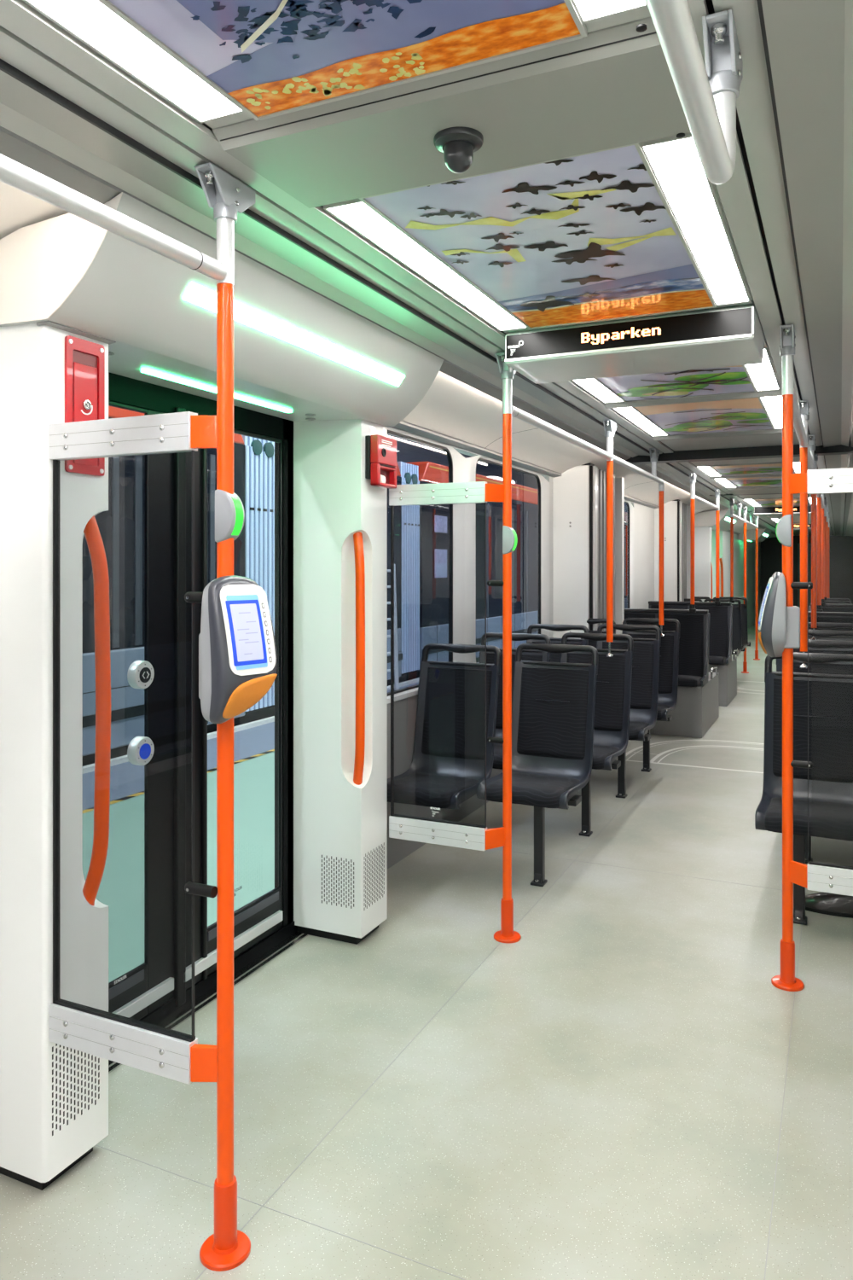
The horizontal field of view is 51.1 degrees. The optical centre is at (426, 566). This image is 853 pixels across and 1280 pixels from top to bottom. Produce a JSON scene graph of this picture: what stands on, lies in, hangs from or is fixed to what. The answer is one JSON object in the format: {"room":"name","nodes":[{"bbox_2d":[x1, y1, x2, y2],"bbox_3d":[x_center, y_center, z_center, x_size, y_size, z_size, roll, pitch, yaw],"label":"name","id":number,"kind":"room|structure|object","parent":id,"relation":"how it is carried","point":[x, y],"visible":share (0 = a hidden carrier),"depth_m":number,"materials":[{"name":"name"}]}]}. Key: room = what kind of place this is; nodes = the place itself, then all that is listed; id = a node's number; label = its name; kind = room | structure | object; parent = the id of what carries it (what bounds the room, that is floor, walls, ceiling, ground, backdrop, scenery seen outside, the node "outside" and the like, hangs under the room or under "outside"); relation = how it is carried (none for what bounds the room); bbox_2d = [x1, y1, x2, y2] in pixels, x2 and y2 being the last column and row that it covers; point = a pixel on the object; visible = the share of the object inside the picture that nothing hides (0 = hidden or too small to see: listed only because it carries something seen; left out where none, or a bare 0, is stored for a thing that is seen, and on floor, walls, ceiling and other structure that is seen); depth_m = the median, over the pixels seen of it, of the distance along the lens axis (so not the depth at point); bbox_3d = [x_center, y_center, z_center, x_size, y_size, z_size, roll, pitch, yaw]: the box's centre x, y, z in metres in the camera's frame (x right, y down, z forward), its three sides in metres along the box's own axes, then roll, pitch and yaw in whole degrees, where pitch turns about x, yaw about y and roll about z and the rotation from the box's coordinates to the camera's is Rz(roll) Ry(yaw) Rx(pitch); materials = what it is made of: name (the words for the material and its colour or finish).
{"room":"transit interior","nodes":[
{"label":"transit interior","id":0,"kind":"room"},
{"bbox_2d":[0,621,852,1279],"bbox_3d":[4.246,1.430,10.597,2.620,0.061,27.200,0,0,25],"label":"floor","id":1,"kind":"structure","parent":0,"point":[625,1087],"depth_m":2.38,"materials":[{"name":"plastic"}]},
{"bbox_2d":[0,322,110,1190],"bbox_3d":[-0.934,0.400,2.122,0.309,2.000,0.199,0,0,25],"label":"pillar","id":2,"kind":"structure","parent":1,"relation":"on","point":[54,1097],"depth_m":2.01,"materials":[{"name":"white plastic"}]},
{"bbox_2d":[52,1043,99,1135],"bbox_3d":[-0.806,1.167,2.052,0.002,0.207,0.140,0,0,25],"label":"vent grille","id":3,"kind":"object","parent":2,"relation":"attached to","point":[75,1073],"depth_m":2.04,"materials":[{"name":"white"}]},
{"bbox_2d":[64,335,104,476],"bbox_3d":[-0.791,-0.370,2.070,0.012,0.310,0.114,0,0,25],"label":"emergency release","id":4,"kind":"object","parent":2,"relation":"attached to","point":[84,360],"visible":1,"depth_m":2.06,"materials":[{"name":"red plastic"}]},
{"bbox_2d":[184,162,255,1271],"bbox_3d":[-0.411,0.304,1.823,0.148,2.192,0.113,0,0,-33],"label":"pole","id":5,"kind":"object","parent":1,"relation":"on","point":[228,1248],"depth_m":1.81,"materials":[{"name":"orange metal"}]},
{"bbox_2d":[0,153,226,280],"bbox_3d":[-1.168,-0.597,0.191,0.038,0.038,3.562,0,0,25],"label":"handrail","id":6,"kind":"object","parent":5,"relation":"attached to","point":[13,173],"visible":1,"depth_m":1.50,"materials":[{"name":"white metal"}]},
{"bbox_2d":[49,411,216,1084],"bbox_3d":[-0.625,0.369,1.899,0.453,1.370,0.045,0,0,25],"label":"glass screen","id":7,"kind":"object","parent":5,"relation":"attached to","point":[168,1053],"visible":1,"depth_m":1.90,"materials":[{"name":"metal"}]},
{"bbox_2d":[198,575,277,723],"bbox_3d":[-0.391,0.164,1.802,0.128,0.292,0.148,0,0,39],"label":"card reader","id":8,"kind":"object","parent":5,"relation":"attached to","point":[238,657],"visible":1,"depth_m":1.75,"materials":[{"name":"white plastic"}]},
{"bbox_2d":[293,418,387,944],"bbox_3d":[-0.328,0.400,3.427,0.309,2.000,0.223,0,0,25],"label":"pillar","id":9,"kind":"structure","parent":1,"relation":"on","point":[340,519],"depth_m":3.35,"materials":[{"name":"white plastic"}]},
{"bbox_2d":[321,855,354,908],"bbox_3d":[-0.330,1.171,3.315,0.140,0.182,0.001,0,0,25],"label":"vent grille","id":10,"kind":"object","parent":9,"relation":"attached to","point":[337,870],"depth_m":3.31,"materials":[{"name":"white"}]},
{"bbox_2d":[365,842,384,908],"bbox_3d":[-0.197,1.167,3.364,0.002,0.207,0.161,0,0,25],"label":"vent grille","id":11,"kind":"object","parent":9,"relation":"attached to","point":[375,853],"depth_m":3.37,"materials":[{"name":"white"}]},
{"bbox_2d":[365,434,396,488],"bbox_3d":[-0.168,-0.394,3.361,0.056,0.187,0.165,0,0,25],"label":"box","id":12,"kind":"object","parent":9,"relation":"attached to","point":[381,451],"visible":1,"depth_m":3.31,"materials":[{"name":"red plastic"}]},
{"bbox_2d":[487,352,521,943],"bbox_3d":[0.300,0.304,3.364,0.129,2.192,0.144,0,0,-11],"label":"pole","id":13,"kind":"object","parent":1,"relation":"on","point":[507,934],"depth_m":3.35,"materials":[{"name":"orange metal"}]},
{"bbox_2d":[389,481,504,850],"bbox_3d":[0.071,0.369,3.390,0.462,1.370,0.086,0,0,16],"label":"glass screen","id":14,"kind":"object","parent":13,"relation":"attached to","point":[404,827],"visible":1,"depth_m":3.39,"materials":[{"name":"metal"}]},
{"bbox_2d":[477,643,599,886],"bbox_3d":[0.524,0.889,4.118,0.417,1.021,0.575,0,0,25],"label":"passenger seat","id":15,"kind":"object","parent":1,"relation":"on","point":[554,703],"visible":0.95,"depth_m":4.25,"materials":[{"name":"grey plastic"}]},
{"bbox_2d":[559,632,634,836],"bbox_3d":[0.861,0.889,4.843,0.417,1.021,0.575,0,0,25],"label":"passenger seat","id":16,"kind":"object","parent":1,"relation":"on","point":[613,678],"visible":0.62,"depth_m":4.96,"materials":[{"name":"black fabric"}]},
{"bbox_2d":[596,623,661,798],"bbox_3d":[1.215,0.889,5.605,0.417,1.021,0.575,0,0,25],"label":"passenger seat","id":17,"kind":"object","parent":1,"relation":"on","point":[644,693],"visible":0.61,"depth_m":5.72,"materials":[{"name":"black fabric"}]},
{"bbox_2d":[622,617,680,772],"bbox_3d":[1.537,0.889,6.299,0.417,1.021,0.575,0,0,25],"label":"passenger seat","id":18,"kind":"object","parent":1,"relation":"on","point":[669,649],"visible":0.52,"depth_m":6.41,"materials":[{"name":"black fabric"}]},
{"bbox_2d":[624,608,719,738],"bbox_3d":[2.097,0.886,7.926,0.872,1.028,1.196,0,0,25],"label":"seat","id":19,"kind":"object","parent":1,"relation":"on","point":[696,710],"visible":0.45,"depth_m":7.58,"materials":[{"name":"black leather"}]},
{"bbox_2d":[624,613,655,630],"bbox_3d":[1.811,0.678,7.833,0.390,0.531,0.115,0,0,25],"label":"cushion","id":20,"kind":"object","parent":19,"relation":"on","point":[626,615],"depth_m":7.82,"materials":[{"name":"black fabric"}]},
{"bbox_2d":[657,614,703,677],"bbox_3d":[2.178,0.678,7.663,0.390,0.531,0.115,0,0,25],"label":"cushion","id":21,"kind":"object","parent":19,"relation":"on","point":[691,640],"depth_m":7.61,"materials":[{"name":"black fabric"}]},
{"bbox_2d":[678,674,702,686],"bbox_3d":[2.086,0.947,7.463,0.390,0.086,0.348,0,0,25],"label":"seat cushion","id":22,"kind":"object","parent":19,"relation":"on","point":[683,680],"depth_m":7.28,"materials":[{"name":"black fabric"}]},
{"bbox_2d":[648,600,738,706],"bbox_3d":[2.813,0.886,9.468,0.872,1.028,0.996,0,0,25],"label":"seat","id":23,"kind":"object","parent":1,"relation":"on","point":[721,616],"visible":0.43,"depth_m":9.23,"materials":[{"name":"black leather"}]},
{"bbox_2d":[689,605,727,657],"bbox_3d":[2.936,0.678,9.295,0.390,0.531,0.114,0,0,25],"label":"cushion","id":24,"kind":"object","parent":23,"relation":"on","point":[718,614],"depth_m":9.24,"materials":[{"name":"black fabric"}]},
{"bbox_2d":[626,739,764,773],"bbox_3d":[2.348,1.399,6.604,1.630,0.001,1.093,0,0,25],"label":"trim","id":25,"kind":"structure","parent":1,"relation":"on","point":[654,759],"depth_m":6.78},
{"bbox_2d":[694,526,712,601],"bbox_3d":[3.739,0.400,12.190,0.309,2.000,0.199,0,0,25],"label":"pillar","id":26,"kind":"structure","parent":1,"relation":"on","point":[703,535],"depth_m":12.08,"materials":[{"name":"white"}]},
{"bbox_2d":[711,529,724,598],"bbox_3d":[4.345,0.400,13.496,0.309,2.000,0.223,0,0,25],"label":"pillar","id":27,"kind":"structure","parent":1,"relation":"on","point":[721,532],"depth_m":13.39,"materials":[{"name":"white"}]},
{"bbox_2d":[704,599,744,654],"bbox_3d":[3.586,0.889,10.715,0.417,1.021,0.575,0,0,25],"label":"passenger seat","id":28,"kind":"object","parent":1,"relation":"on","point":[736,637],"visible":0.4,"depth_m":10.46,"materials":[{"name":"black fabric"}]},
{"bbox_2d":[712,596,750,648],"bbox_3d":[3.910,0.889,11.414,0.417,1.021,0.575,0,0,25],"label":"passenger seat","id":29,"kind":"object","parent":1,"relation":"on","point":[745,642],"visible":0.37,"depth_m":11.16,"materials":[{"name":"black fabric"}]},
{"bbox_2d":[741,506,749,673],"bbox_3d":[4.207,0.304,11.773,0.102,2.192,0.150,0,0,25],"label":"pole","id":30,"kind":"object","parent":1,"relation":"on","point":[745,508],"visible":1,"depth_m":11.76,"materials":[{"name":"orange metal"}]},
{"bbox_2d":[753,515,760,660],"bbox_3d":[4.965,0.304,13.406,0.102,2.192,0.150,0,0,25],"label":"pole","id":31,"kind":"object","parent":1,"relation":"on","point":[756,517],"visible":0.64,"depth_m":13.39,"materials":[{"name":"orange metal"}]},
{"bbox_2d":[771,324,813,991],"bbox_3d":[1.215,0.304,2.989,0.126,2.192,0.146,0,0,-9],"label":"pole","id":32,"kind":"object","parent":1,"relation":"on","point":[786,980],"depth_m":2.97,"materials":[{"name":"orange metal"}]},
{"bbox_2d":[758,571,800,657],"bbox_3d":[1.182,0.164,2.992,0.128,0.292,0.148,0,0,17],"label":"card reader","id":33,"kind":"object","parent":32,"relation":"attached to","point":[779,625],"visible":1,"depth_m":2.94,"materials":[{"name":"white plastic"}]},
{"bbox_2d":[790,467,852,896],"bbox_3d":[1.397,0.369,2.853,0.456,1.370,0.057,0,0,29],"label":"glass screen","id":34,"kind":"object","parent":32,"relation":"attached to","point":[837,879],"visible":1,"depth_m":2.89,"materials":[{"name":"metal"}]},
{"bbox_2d":[755,652,852,925],"bbox_3d":[1.591,0.889,3.661,0.417,1.021,0.575,0,0,25],"label":"passenger seat","id":35,"kind":"object","parent":1,"relation":"on","point":[830,695],"visible":0.86,"depth_m":3.81,"materials":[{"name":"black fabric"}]},
{"bbox_2d":[776,640,852,863],"bbox_3d":[1.919,0.889,4.369,0.417,1.021,0.575,0,0,25],"label":"passenger seat","id":36,"kind":"object","parent":1,"relation":"on","point":[839,667],"visible":0.11,"depth_m":4.56,"materials":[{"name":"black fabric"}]},
{"bbox_2d":[793,629,852,654],"bbox_3d":[2.256,0.889,5.094,0.417,1.021,0.575,0,0,25],"label":"passenger seat","id":37,"kind":"object","parent":1,"relation":"on","point":[819,633],"visible":0.09,"depth_m":5.30,"materials":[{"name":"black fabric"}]},
{"bbox_2d":[805,891,852,918],"bbox_3d":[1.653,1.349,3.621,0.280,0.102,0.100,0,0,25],"label":"seat","id":38,"kind":"object","parent":1,"relation":"on","point":[835,904],"visible":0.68,"depth_m":3.59,"materials":[{"name":"black leather"}]},
{"bbox_2d":[808,611,852,636],"bbox_3d":[3.541,0.886,7.311,0.872,1.028,1.196,0,0,25],"label":"seat","id":39,"kind":"object","parent":1,"relation":"on","point":[825,617],"visible":0.02,"depth_m":7.21,"materials":[{"name":"black leather"}]},
{"bbox_2d":[808,622,852,640],"bbox_3d":[2.585,0.889,5.802,0.417,1.021,0.575,0,0,25],"label":"passenger seat","id":40,"kind":"object","parent":1,"relation":"on","point":[819,625],"visible":0.06,"depth_m":6.00,"materials":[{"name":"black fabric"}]},
{"bbox_2d":[808,603,852,612],"bbox_3d":[4.253,0.886,8.844,0.872,1.028,0.976,0,0,25],"label":"seat","id":41,"kind":"object","parent":1,"relation":"on","point":[829,607],"visible":0.11,"depth_m":8.84,"materials":[{"name":"black leather"}]},
{"bbox_2d":[0,0,852,535],"bbox_3d":[4.210,-0.814,10.614,1.440,0.066,27.200,0,0,25],"label":"ceiling","id":42,"kind":"structure","parent":0,"point":[787,203],"depth_m":1.70,"materials":[{"name":"paint"}]},
{"bbox_2d":[22,0,244,123],"bbox_3d":[-0.554,-0.809,1.188,0.103,0.011,0.902,0,0,25],"label":"recessed light","id":43,"kind":"object","parent":42,"relation":"in","point":[91,22],"visible":1,"depth_m":1.41,"materials":[{"name":"white plastic"}]},
{"bbox_2d":[98,0,587,120],"bbox_3d":[-0.750,-0.808,-0.082,0.615,0.012,3.436,0,0,25],"label":"ceiling panel","id":44,"kind":"object","parent":42,"relation":"attached to","point":[269,58],"visible":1,"depth_m":1.36,"materials":[{"name":"paint"}]},
{"bbox_2d":[323,198,527,331],"bbox_3d":[0.056,-0.809,2.502,0.103,0.011,1.147,0,0,25],"label":"recessed light","id":45,"kind":"object","parent":42,"relation":"in","point":[355,213],"visible":0.77,"depth_m":2.34,"materials":[{"name":"white plastic"}]},
{"bbox_2d":[433,126,483,173],"bbox_3d":[0.059,-0.758,1.643,0.092,0.062,0.092,0,0,25],"label":"dome camera","id":46,"kind":"object","parent":42,"relation":"attached to","point":[458,144],"visible":1,"depth_m":1.62,"materials":[{"name":"plastic"}]},
{"bbox_2d":[359,142,716,329],"bbox_3d":[0.374,-0.808,2.351,0.606,0.012,1.186,0,0,25],"label":"ceiling panel","id":47,"kind":"object","parent":42,"relation":"attached to","point":[592,236],"visible":0.99,"depth_m":2.18,"materials":[{"name":"paint"}]},
{"bbox_2d":[512,405,664,491],"bbox_3d":[0.986,-0.661,4.832,0.050,0.262,3.200,0,0,25],"label":"handrail","id":48,"kind":"object","parent":42,"relation":"attached to","point":[518,413],"visible":1,"depth_m":4.41,"materials":[{"name":"white metal"}]},
{"bbox_2d":[658,490,664,636],"bbox_3d":[1.652,-0.020,6.267,0.040,1.020,0.039,0,0,25],"label":"pole","id":49,"kind":"object","parent":48,"relation":"attached to","point":[660,492],"visible":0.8,"depth_m":6.25,"materials":[{"name":"orange metal"}]},
{"bbox_2d":[572,378,624,402],"bbox_3d":[0.745,-0.809,3.987,0.103,0.011,0.832,0,0,25],"label":"recessed light","id":50,"kind":"object","parent":42,"relation":"in","point":[593,386],"visible":0.49,"depth_m":4.08,"materials":[{"name":"white plastic"}]},
{"bbox_2d":[570,0,647,23],"bbox_3d":[0.086,-0.809,0.892,0.103,0.011,0.902,0,0,25],"label":"recessed light","id":51,"kind":"object","parent":42,"relation":"in","point":[587,11],"visible":0.88,"depth_m":1.28,"materials":[{"name":"white plastic"}]},
{"bbox_2d":[603,418,616,657],"bbox_3d":[0.999,-0.151,4.861,0.050,1.282,0.150,0,0,25],"label":"pole","id":52,"kind":"object","parent":42,"relation":"attached to","point":[610,427],"visible":1,"depth_m":4.85,"materials":[{"name":"orange metal"}]},
{"bbox_2d":[504,303,764,383],"bbox_3d":[0.720,-0.751,3.081,0.808,0.118,0.405,0,0,25],"label":"destination display","id":53,"kind":"object","parent":42,"relation":"hanging from","point":[732,335],"visible":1,"depth_m":2.94,"materials":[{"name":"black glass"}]},
{"bbox_2d":[612,407,668,436],"bbox_3d":[1.205,-0.809,4.978,0.103,0.011,1.107,0,0,25],"label":"recessed light","id":54,"kind":"object","parent":42,"relation":"in","point":[629,413],"visible":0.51,"depth_m":4.94,"materials":[{"name":"white plastic"}]},
{"bbox_2d":[594,365,756,401],"bbox_3d":[1.066,-0.808,3.841,0.606,0.012,0.851,0,0,25],"label":"ceiling panel","id":55,"kind":"object","parent":42,"relation":"attached to","point":[730,380],"visible":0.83,"depth_m":3.94,"materials":[{"name":"paint"}]},
{"bbox_2d":[688,472,696,612],"bbox_3d":[2.262,-0.201,7.582,0.060,1.182,0.150,0,0,25],"label":"pole","id":56,"kind":"object","parent":42,"relation":"attached to","point":[692,475],"visible":1,"depth_m":7.57,"materials":[{"name":"orange metal"}]},
{"bbox_2d":[645,0,743,184],"bbox_3d":[-0.276,-0.674,-0.214,0.050,0.236,3.580,0,0,25],"label":"handrail","id":57,"kind":"object","parent":42,"relation":"attached to","point":[708,95],"visible":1,"depth_m":1.17,"materials":[{"name":"white metal"}]},
{"bbox_2d":[640,132,750,305],"bbox_3d":[0.695,-0.809,2.205,0.103,0.011,1.147,0,0,25],"label":"recessed light","id":58,"kind":"object","parent":42,"relation":"in","point":[675,163],"visible":0.8,"depth_m":2.03,"materials":[{"name":"white plastic"}]},
{"bbox_2d":[632,397,774,436],"bbox_3d":[1.526,-0.808,4.832,0.606,0.012,1.136,0,0,25],"label":"ceiling panel","id":59,"kind":"object","parent":42,"relation":"attached to","point":[743,415],"visible":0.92,"depth_m":4.80,"materials":[{"name":"paint"}]},
{"bbox_2d":[715,488,721,605],"bbox_3d":[2.986,-0.201,9.142,0.060,1.182,0.150,0,0,25],"label":"pole","id":60,"kind":"object","parent":42,"relation":"attached to","point":[718,491],"visible":1,"depth_m":9.13,"materials":[{"name":"orange metal"}]},
{"bbox_2d":[729,497,734,603],"bbox_3d":[3.542,-0.186,10.340,0.060,1.212,0.150,0,0,25],"label":"pole","id":61,"kind":"object","parent":42,"relation":"attached to","point":[731,499],"visible":1,"depth_m":10.33,"materials":[{"name":"orange metal"}]},
{"bbox_2d":[709,461,796,476],"bbox_3d":[2.721,-0.808,7.408,0.606,0.012,0.846,0,0,25],"label":"ceiling panel","id":62,"kind":"object","parent":42,"relation":"attached to","point":[761,468],"visible":0.88,"depth_m":7.36,"materials":[{"name":"paint"}]},
{"bbox_2d":[726,476,782,487],"bbox_3d":[3.189,-0.808,8.415,0.606,0.012,1.126,0,0,25],"label":"ceiling panel","id":63,"kind":"object","parent":42,"relation":"attached to","point":[759,481],"visible":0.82,"depth_m":8.46,"materials":[{"name":"paint"}]},
{"bbox_2d":[744,346,780,390],"bbox_3d":[1.385,-0.809,3.690,0.103,0.011,0.832,0,0,25],"label":"recessed light","id":64,"kind":"object","parent":42,"relation":"in","point":[764,377],"visible":0.76,"depth_m":3.74,"materials":[{"name":"white plastic"}]},
{"bbox_2d":[760,395,782,429],"bbox_3d":[1.845,-0.809,4.681,0.103,0.011,1.107,0,0,25],"label":"recessed light","id":65,"kind":"object","parent":42,"relation":"in","point":[773,405],"visible":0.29,"depth_m":4.57,"materials":[{"name":"white plastic"}]},
{"bbox_2d":[752,496,811,506],"bbox_3d":[4.452,-0.808,11.136,0.606,0.012,1.366,0,0,25],"label":"ceiling panel","id":66,"kind":"object","parent":42,"relation":"attached to","point":[773,501],"visible":0.63,"depth_m":11.01,"materials":[{"name":"paint"}]},
{"bbox_2d":[754,505,811,516],"bbox_3d":[4.846,-0.751,11.970,0.808,0.118,0.405,0,0,25],"label":"destination display","id":67,"kind":"object","parent":42,"relation":"hanging from","point":[759,510],"visible":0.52,"depth_m":11.87,"materials":[{"name":"black glass"}]},
{"bbox_2d":[798,400,809,668],"bbox_3d":[1.825,-0.151,4.312,0.050,1.282,0.150,0,0,25],"label":"pole","id":68,"kind":"object","parent":42,"relation":"attached to","point":[804,406],"visible":0.73,"depth_m":4.30,"materials":[{"name":"orange metal"}]},
{"bbox_2d":[793,388,815,469],"bbox_3d":[1.894,-0.685,4.461,0.050,0.214,3.212,0,0,25],"label":"handrail","id":69,"kind":"object","parent":42,"relation":"attached to","point":[798,422],"visible":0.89,"depth_m":4.02,"materials":[{"name":"white metal"}]},
{"bbox_2d":[810,454,818,639],"bbox_3d":[2.591,-0.151,5.963,0.050,1.282,0.150,0,0,25],"label":"pole","id":70,"kind":"object","parent":42,"relation":"attached to","point":[816,456],"visible":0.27,"depth_m":5.95,"materials":[{"name":"orange metal"}]},
{"bbox_2d":[816,495,823,611],"bbox_3d":[3.265,-0.201,7.415,0.060,1.182,0.150,0,0,25],"label":"pole","id":71,"kind":"object","parent":42,"relation":"attached to","point":[818,498],"visible":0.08,"depth_m":7.40,"materials":[{"name":"orange metal"}]},
{"bbox_2d":[821,494,826,605],"bbox_3d":[3.922,-0.201,8.830,0.060,1.182,0.150,0,0,25],"label":"pole","id":72,"kind":"object","parent":42,"relation":"attached to","point":[823,603],"visible":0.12,"depth_m":8.81,"materials":[{"name":"orange metal"}]},
{"bbox_2d":[824,497,827,600],"bbox_3d":[4.570,-0.186,10.226,0.060,1.212,0.150,0,0,25],"label":"pole","id":73,"kind":"object","parent":42,"relation":"attached to","point":[825,498],"visible":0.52,"depth_m":10.21,"materials":[{"name":"orange metal"}]},
{"bbox_2d":[387,426,761,869],"bbox_3d":[3.054,0.340,11.150,0.072,2.120,27.200,0,0,25],"label":"wall","id":74,"kind":"structure","parent":0,"point":[405,704],"depth_m":6.47,"materials":[{"name":"white plastic"}]},
{"bbox_2d":[108,372,308,1073],"bbox_3d":[-0.768,0.412,2.837,0.118,1.975,1.300,0,0,25],"label":"door","id":75,"kind":"structure","parent":74,"relation":"in","point":[158,992],"depth_m":2.82,"materials":[{"name":"metal"}]},
{"bbox_2d":[0,192,443,427],"bbox_3d":[-0.524,-0.655,2.716,0.532,0.245,1.660,0,0,25],"label":"panel","id":76,"kind":"object","parent":74,"relation":"attached to","point":[299,355],"depth_m":2.32,"materials":[{"name":"white plastic"}]},
{"bbox_2d":[0,125,776,538],"bbox_3d":[3.322,-0.723,11.026,0.533,0.145,27.200,0,0,25],"label":"trim","id":77,"kind":"structure","parent":74,"relation":"attached to","point":[461,409],"depth_m":4.34,"materials":[{"name":"white plastic"}]},
{"bbox_2d":[387,427,465,698],"bbox_3d":[-0.126,-0.018,4.279,0.032,1.275,1.578,0,0,25],"label":"window","id":78,"kind":"structure","parent":74,"relation":"in","point":[456,462],"depth_m":4.86,"materials":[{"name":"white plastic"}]},
{"bbox_2d":[387,643,501,809],"bbox_3d":[0.059,0.712,4.113,0.417,0.666,0.575,0,0,25],"label":"passenger seat","id":79,"kind":"object","parent":74,"relation":"attached to","point":[447,767],"visible":0.94,"depth_m":4.26,"materials":[{"name":"grey plastic"}]},
{"bbox_2d":[465,454,549,663],"bbox_3d":[0.537,-0.018,5.708,0.032,1.275,1.572,0,0,25],"label":"window","id":80,"kind":"structure","parent":74,"relation":"in","point":[471,462],"depth_m":5.55,"materials":[{"name":"white plastic"}]},
{"bbox_2d":[478,632,551,769],"bbox_3d":[0.396,0.712,4.839,0.417,0.666,0.575,0,0,25],"label":"passenger seat","id":81,"kind":"object","parent":74,"relation":"attached to","point":[527,654],"visible":0.26,"depth_m":5.02,"materials":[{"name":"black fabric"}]},
{"bbox_2d":[526,623,588,662],"bbox_3d":[0.750,0.712,5.601,0.417,0.666,0.575,0,0,25],"label":"passenger seat","id":82,"kind":"object","parent":74,"relation":"attached to","point":[555,657],"visible":0.23,"depth_m":5.81,"materials":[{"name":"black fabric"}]},
{"bbox_2d":[624,500,634,608],"bbox_3d":[1.830,-0.018,8.494,0.032,1.275,1.270,0,0,25],"label":"trim","id":83,"kind":"structure","parent":74,"relation":"in","point":[630,508],"depth_m":8.93,"materials":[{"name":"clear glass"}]},
{"bbox_2d":[553,438,852,639],"bbox_3d":[2.305,0.285,6.510,2.520,2.230,1.170,0,0,25],"label":"gangway frame","id":84,"kind":"structure","parent":74,"relation":"attached to","point":[580,491],"depth_m":6.51,"materials":[{"name":"white plastic"}]},
{"bbox_2d":[694,508,741,530],"bbox_3d":[4.149,-0.655,12.785,0.532,0.245,1.660,0,0,25],"label":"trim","id":85,"kind":"structure","parent":74,"relation":"attached to","point":[706,518],"depth_m":12.07,"materials":[{"name":"white plastic"}]},
{"bbox_2d":[654,493,782,601],"bbox_3d":[3.923,0.263,9.997,2.520,2.275,1.080,0,0,25],"label":"gangway frame","id":86,"kind":"structure","parent":74,"relation":"attached to","point":[677,514],"depth_m":10.04,"materials":[{"name":"white plastic"}]},
{"bbox_2d":[738,528,772,541],"bbox_3d":[6.950,-0.655,18.821,0.532,0.245,1.660,0,0,25],"label":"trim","id":87,"kind":"structure","parent":74,"relation":"attached to","point":[763,534],"depth_m":18.11,"materials":[{"name":"white"}]},
{"bbox_2d":[761,534,852,608],"bbox_3d":[9.941,0.275,22.964,2.500,2.250,0.070,0,0,25],"label":"wall","id":88,"kind":"structure","parent":0,"point":[840,547],"depth_m":22.95,"materials":[{"name":"black"}]},
{"bbox_3d":[5.365,0.340,10.078,0.072,2.120,27.200,0,0,25],"label":"wall","id":89,"kind":"structure","parent":0,"visible":0},
{"bbox_2d":[843,423,852,536],"bbox_3d":[5.097,-0.723,10.202,0.533,0.145,27.200,0,0,25],"label":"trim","id":90,"kind":"structure","parent":89,"relation":"attached to","point":[848,524],"depth_m":12.64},
{"label":"outside","id":91,"kind":"structure","parent":0,"visible":0},
{"bbox_2d":[82,750,274,983],"bbox_3d":[1.234,1.775,17.066,8.170,0.050,48.000,0,0,25],"label":"floor","id":92,"kind":"structure","parent":91,"point":[121,887],"depth_m":5.43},
{"bbox_2d":[82,763,94,810],"bbox_3d":[-2.639,1.725,6.953,1.054,0.050,1.121,0,0,25],"label":"plate","id":93,"kind":"object","parent":92,"relation":"on","point":[88,770],"depth_m":7.08,"materials":[{"name":"white plastic"}]},
{"bbox_2d":[110,754,144,801],"bbox_3d":[-2.495,1.725,7.261,1.059,0.050,1.263,0,0,25],"label":"plate","id":94,"kind":"object","parent":92,"relation":"on","point":[126,778],"depth_m":7.33,"materials":[{"name":"white plastic"}]},
{"bbox_2d":[82,749,274,813],"bbox_3d":[1.258,1.746,14.327,0.060,0.001,39.050,0,0,25],"label":"tape","id":95,"kind":"object","parent":92,"relation":"on","point":[272,750],"visible":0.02,"depth_m":6.87,"materials":[{"name":"yellow plastic"}]},
{"bbox_2d":[207,731,216,770],"bbox_3d":[-2.006,1.725,8.319,1.054,0.050,1.429,0,0,25],"label":"plate","id":96,"kind":"object","parent":92,"relation":"on","point":[212,737],"depth_m":8.46,"materials":[{"name":"white plastic"}]},
{"bbox_2d":[233,715,274,762],"bbox_3d":[-1.711,1.725,8.952,1.059,0.050,2.108,0,0,25],"label":"plate","id":97,"kind":"object","parent":92,"relation":"on","point":[253,738],"depth_m":9.04,"materials":[{"name":"white plastic"}]},
{"bbox_2d":[82,405,628,766],"bbox_3d":[-1.338,0.040,13.850,2.412,3.380,36.000,0,0,25],"label":"tram","id":98,"kind":"object","parent":92,"relation":"on","point":[422,598],"visible":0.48,"depth_m":10.09,"materials":[{"name":"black metal"}]},
{"bbox_2d":[434,548,447,577],"bbox_3d":[0.234,-0.050,14.389,0.007,0.460,0.500,0,0,25],"label":"poster","id":99,"kind":"object","parent":98,"relation":"attached to","point":[440,555],"visible":1,"depth_m":14.36,"materials":[{"name":"white paper"}]},
{"bbox_2d":[399,677,419,689],"bbox_3d":[-0.249,1.725,12.999,0.300,0.050,1.229,0,0,25],"label":"plate","id":100,"kind":"object","parent":92,"relation":"on","point":[413,682],"depth_m":13.16,"materials":[{"name":"white plastic"}]},
{"bbox_2d":[387,564,399,690],"bbox_3d":[-0.589,0.835,11.772,0.424,1.753,1.111,0,0,-6],"label":"step ladder","id":101,"kind":"object","parent":100,"relation":"on","point":[396,653],"visible":0.29,"depth_m":11.82,"materials":[{"name":"metal"}]},
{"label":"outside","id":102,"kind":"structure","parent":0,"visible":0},
{"bbox_2d":[387,433,537,488],"bbox_3d":[-2.516,-1.925,18.807,0.100,7.350,48.000,0,0,25],"label":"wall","id":103,"kind":"structure","parent":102,"point":[408,450],"depth_m":24.72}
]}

